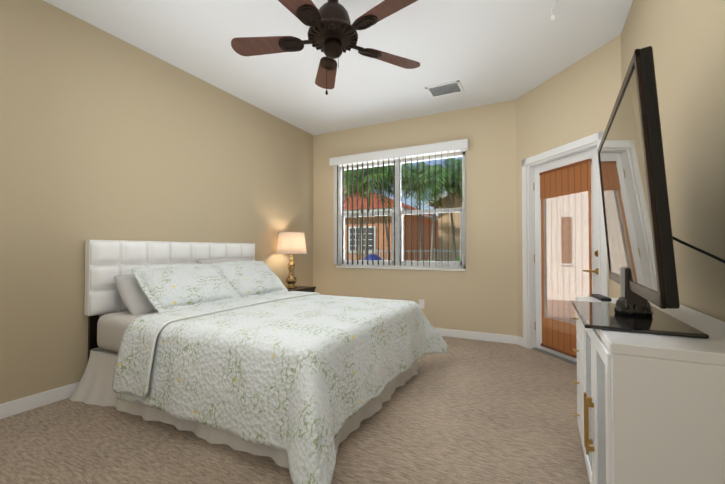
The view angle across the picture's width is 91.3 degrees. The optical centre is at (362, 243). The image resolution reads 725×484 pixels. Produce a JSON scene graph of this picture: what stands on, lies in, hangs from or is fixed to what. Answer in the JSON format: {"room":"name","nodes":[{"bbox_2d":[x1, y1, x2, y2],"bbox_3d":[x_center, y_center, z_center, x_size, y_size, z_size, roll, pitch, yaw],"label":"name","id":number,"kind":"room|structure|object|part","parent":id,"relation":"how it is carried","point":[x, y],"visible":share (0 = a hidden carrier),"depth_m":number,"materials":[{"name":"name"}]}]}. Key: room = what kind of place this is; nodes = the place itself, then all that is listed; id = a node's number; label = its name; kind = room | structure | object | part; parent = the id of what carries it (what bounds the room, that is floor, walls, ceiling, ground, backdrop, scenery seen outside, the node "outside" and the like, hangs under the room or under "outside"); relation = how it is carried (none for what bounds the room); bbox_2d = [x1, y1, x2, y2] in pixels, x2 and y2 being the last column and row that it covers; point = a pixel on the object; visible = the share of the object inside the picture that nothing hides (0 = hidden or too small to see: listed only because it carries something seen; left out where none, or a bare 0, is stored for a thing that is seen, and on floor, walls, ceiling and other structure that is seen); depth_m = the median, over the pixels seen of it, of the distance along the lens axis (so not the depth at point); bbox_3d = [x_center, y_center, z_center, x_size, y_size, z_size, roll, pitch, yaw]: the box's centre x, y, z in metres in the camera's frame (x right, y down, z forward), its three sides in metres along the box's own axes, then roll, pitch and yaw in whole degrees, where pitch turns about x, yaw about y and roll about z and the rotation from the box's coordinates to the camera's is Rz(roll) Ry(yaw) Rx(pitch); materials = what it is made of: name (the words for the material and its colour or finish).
{"room":"bedroom","nodes":[
{"label":"bedroom","id":0,"kind":"room"},
{"bbox_2d":[0,0,312,403],"bbox_3d":[-1.981,-0.282,3.198,0.150,2.857,5.394,0,-1,27],"label":"wall","id":1,"kind":"structure","parent":0,"point":[104,135],"depth_m":2.81,"materials":[{"name":"beige paint"}]},
{"bbox_2d":[0,336,589,483],"bbox_3d":[-0.256,1.191,2.295,4.020,0.120,5.394,0,-1,27],"label":"floor","id":2,"kind":"structure","parent":0,"point":[466,411],"depth_m":2.03,"materials":[{"name":"carpet"}]},
{"bbox_2d":[69,240,447,483],"bbox_3d":[-0.698,0.557,2.927,2.357,1.170,2.231,0,-1,27],"label":"bed","id":3,"kind":"object","parent":2,"relation":"on","point":[236,346],"visible":1,"depth_m":2.23,"materials":[{"name":"white fabric"}]},
{"bbox_3d":[-0.775,0.675,2.986,1.975,0.275,1.690,0,-1,27],"label":"mattress","id":4,"kind":"part","parent":3,"relation":"part of","materials":[{"name":"white fabric"}]},
{"bbox_2d":[114,274,156,314],"bbox_3d":[-1.683,0.403,3.010,0.310,0.332,0.700,0,-1,27],"label":"pillow","id":5,"kind":"object","parent":3,"relation":"on","point":[130,287],"depth_m":2.74,"materials":[{"name":"grey fabric"}]},
{"bbox_3d":[-1.694,0.566,3.461,0.097,1.170,1.737,0,-1,27],"label":"headboard","id":6,"kind":"part","parent":3,"relation":"part of","materials":[{"name":"white leather"}]},
{"bbox_2d":[199,257,251,263],"bbox_3d":[-1.369,0.351,3.749,0.259,0.413,0.740,0,-1,27],"label":"pillow","id":7,"kind":"object","parent":3,"relation":"on","point":[202,260],"depth_m":3.68,"materials":[{"name":"grey fabric"}]},
{"bbox_2d":[117,294,447,483],"bbox_3d":[-0.397,0.784,2.771,1.684,0.552,2.232,0,-1,27],"label":"quilt","id":8,"kind":"object","parent":3,"relation":"on","point":[286,373],"depth_m":2.04,"materials":[{"name":"white fabric"}]},
{"bbox_2d":[287,286,315,291],"bbox_3d":[-0.909,0.870,4.606,0.441,0.600,0.514,0,-1,27],"label":"nightstand","id":9,"kind":"object","parent":2,"relation":"on","point":[306,288],"visible":0.06,"depth_m":4.58,"materials":[{"name":"brown wood"}]},
{"bbox_2d":[276,230,306,287],"bbox_3d":[-0.928,0.193,4.627,0.400,0.754,0.400,0,-1,27],"label":"lamp","id":10,"kind":"object","parent":9,"relation":"on","point":[291,243],"visible":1,"depth_m":4.50,"materials":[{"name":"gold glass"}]},
{"bbox_3d":[-0.928,-0.010,4.630,0.394,0.270,0.394,0,-1,27],"label":"lamp shade","id":11,"kind":"part","parent":10,"relation":"part of","materials":[{"name":"white fabric"}]},
{"bbox_2d":[573,296,724,483],"bbox_3d":[1.093,0.695,1.362,0.438,0.840,1.100,0,-1,27],"label":"dresser","id":12,"kind":"object","parent":2,"relation":"on","point":[650,408],"visible":0.9,"depth_m":0.93,"materials":[{"name":"white paint"}]},
{"bbox_2d":[591,294,610,300],"bbox_3d":[1.217,0.272,1.810,0.044,0.018,0.180,0,-1,19],"label":"remote","id":13,"kind":"object","parent":12,"relation":"on","point":[600,297],"visible":1,"depth_m":1.77,"materials":[{"name":"black plastic"}]},
{"bbox_2d":[571,46,724,338],"bbox_3d":[0.971,0.010,1.166,0.439,1.009,1.364,0,-1,27],"label":"tv","id":14,"kind":"object","parent":12,"relation":"on","point":[640,238],"visible":1,"depth_m":1.06,"materials":[{"name":"black plastic"}]},
{"bbox_2d":[43,0,632,134],"bbox_3d":[-0.256,-1.785,2.345,4.020,0.120,5.394,0,-1,27],"label":"ceiling","id":15,"kind":"structure","parent":0,"point":[484,52],"depth_m":3.10,"materials":[{"name":"white paint"}]},
{"bbox_2d":[231,0,419,94],"bbox_3d":[-0.209,-1.346,2.261,1.321,0.759,1.278,0,-1,27],"label":"fan","id":16,"kind":"object","parent":15,"relation":"hanging from","point":[332,33],"visible":1,"depth_m":2.27,"materials":[{"name":"brown wood"}]},
{"bbox_3d":[-0.192,-1.345,2.309,0.330,0.759,0.330,0,-1,27],"label":"motor","id":17,"kind":"part","parent":16,"relation":"part of","materials":[{"name":"brown metal"}]},
{"bbox_2d":[425,80,464,98],"bbox_3d":[0.906,-1.694,3.899,0.370,0.010,0.300,0,-1,27],"label":"ceiling vent","id":18,"kind":"object","parent":15,"relation":"in","point":[445,89],"visible":1,"depth_m":3.89,"materials":[{"name":"white metal"}]},
{"bbox_2d":[546,0,555,20],"bbox_3d":[1.308,-1.646,2.441,0.114,0.154,0.122,0,-1,27],"label":"smoke detector","id":19,"kind":"object","parent":15,"relation":"attached to","point":[552,18],"visible":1,"depth_m":2.48,"materials":[{"name":"white plastic"}]},
{"bbox_2d":[313,100,517,335],"bbox_3d":[0.587,-0.256,4.779,2.992,2.857,0.244,0,-1,27],"label":"wall","id":20,"kind":"structure","parent":0,"point":[475,289],"depth_m":4.56,"materials":[{"name":"beige paint"}]},
{"bbox_2d":[0,328,522,418],"bbox_3d":[-0.256,1.084,2.297,3.720,0.095,5.094,0,-1,27],"label":"baseboard","id":21,"kind":"structure","parent":20,"relation":"attached to","point":[18,406],"depth_m":2.57,"materials":[{"name":"white wood"}]},
{"bbox_2d":[329,139,468,166],"bbox_3d":[0.418,-1.210,4.785,1.972,0.115,0.108,0,-1,27],"label":"window valance","id":22,"kind":"object","parent":20,"relation":"attached to","point":[431,149],"visible":1,"depth_m":4.67,"materials":[{"name":"white plastic"}]},
{"bbox_3d":[0.472,-0.406,4.860,1.865,1.500,0.130,0,-1,27],"label":"frame","id":23,"kind":"part","parent":20,"relation":"part of","materials":[{"name":"white plastic"}]},
{"bbox_2d":[419,299,423,308],"bbox_3d":[0.772,0.786,4.632,0.072,0.116,0.008,0,-1,27],"label":"electrical outlet","id":24,"kind":"object","parent":20,"relation":"attached to","point":[421,303],"visible":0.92,"depth_m":4.63,"materials":[{"name":"white plastic"}]},
{"bbox_2d":[516,35,620,365],"bbox_3d":[2.019,-0.274,3.520,0.174,2.862,1.331,0,-1,-14],"label":"wall","id":25,"kind":"structure","parent":0,"point":[562,118],"depth_m":3.55,"materials":[{"name":"beige paint"}]},
{"bbox_3d":[1.986,0.097,3.513,0.767,2.120,0.846,0,-1,27],"label":"trim","id":26,"kind":"part","parent":25,"relation":"part of","materials":[{"name":"white"}]},
{"bbox_2d":[539,159,591,357],"bbox_3d":[2.003,0.159,3.521,0.433,1.864,0.492,0,-1,27],"label":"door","id":27,"kind":"structure","parent":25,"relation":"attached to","point":[559,337],"depth_m":3.55,"materials":[{"name":"wood"}]},
{"bbox_2d":[621,0,724,321],"bbox_3d":[1.252,-0.319,1.017,0.150,2.857,4.140,0,-1,27],"label":"wall","id":28,"kind":"structure","parent":0,"point":[685,39],"depth_m":1.54,"materials":[{"name":"beige paint"}]},
{"label":"outside","id":29,"kind":"structure","parent":0,"visible":0},
{"bbox_3d":[11.899,1.824,30.272,120.000,0.200,95.000,0,-1,27],"label":"ground","id":30,"kind":"structure","parent":29,"visible":0},
{"bbox_2d":[363,254,381,259],"bbox_3d":[0.311,0.822,10.713,1.100,1.038,0.800,0,-1,27],"label":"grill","id":31,"kind":"object","parent":30,"relation":"on","point":[370,256],"depth_m":10.54,"materials":[{"name":"blue metal"}]},
{"bbox_2d":[344,187,437,260],"bbox_3d":[-1.176,-1.425,28.005,13.900,6.220,12.100,0,-1,27],"label":"house","id":32,"kind":"structure","parent":30,"relation":"on","point":[414,237],"depth_m":21.50,"materials":[{"name":"brown paint"}]},
{"bbox_2d":[345,248,459,260],"bbox_3d":[2.705,0.830,15.554,21.046,1.290,0.070,0,-1,27],"label":"fence","id":33,"kind":"object","parent":30,"relation":"on","point":[437,251],"depth_m":15.52,"materials":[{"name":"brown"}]},
{"bbox_2d":[344,158,462,261],"bbox_3d":[2.368,-0.897,13.730,15.295,5.504,5.059,0,-1,27],"label":"palm trees","id":34,"kind":"object","parent":30,"relation":"on","point":[449,182],"depth_m":13.50,"materials":[{"name":"green plant"}]},
{"bbox_2d":[426,191,462,260],"bbox_3d":[10.970,-1.556,19.462,11.700,6.194,12.110,0,-1,27],"label":"house","id":35,"kind":"structure","parent":30,"relation":"on","point":[455,204],"depth_m":16.70,"materials":[{"name":"brown paint"}]},
{"bbox_2d":[547,299,575,324],"bbox_3d":[4.518,1.296,6.405,10.500,0.050,6.246,0,-1,27],"label":"patio","id":36,"kind":"structure","parent":30,"relation":"on","point":[562,303],"depth_m":6.69,"materials":[{"name":"beige concrete"}]},
{"bbox_2d":[546,177,592,300],"bbox_3d":[5.291,-0.239,7.949,3.100,3.068,0.240,0,-1,27],"label":"lanai","id":37,"kind":"object","parent":36,"relation":"on","point":[565,240],"depth_m":8.13,"materials":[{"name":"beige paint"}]}
]}

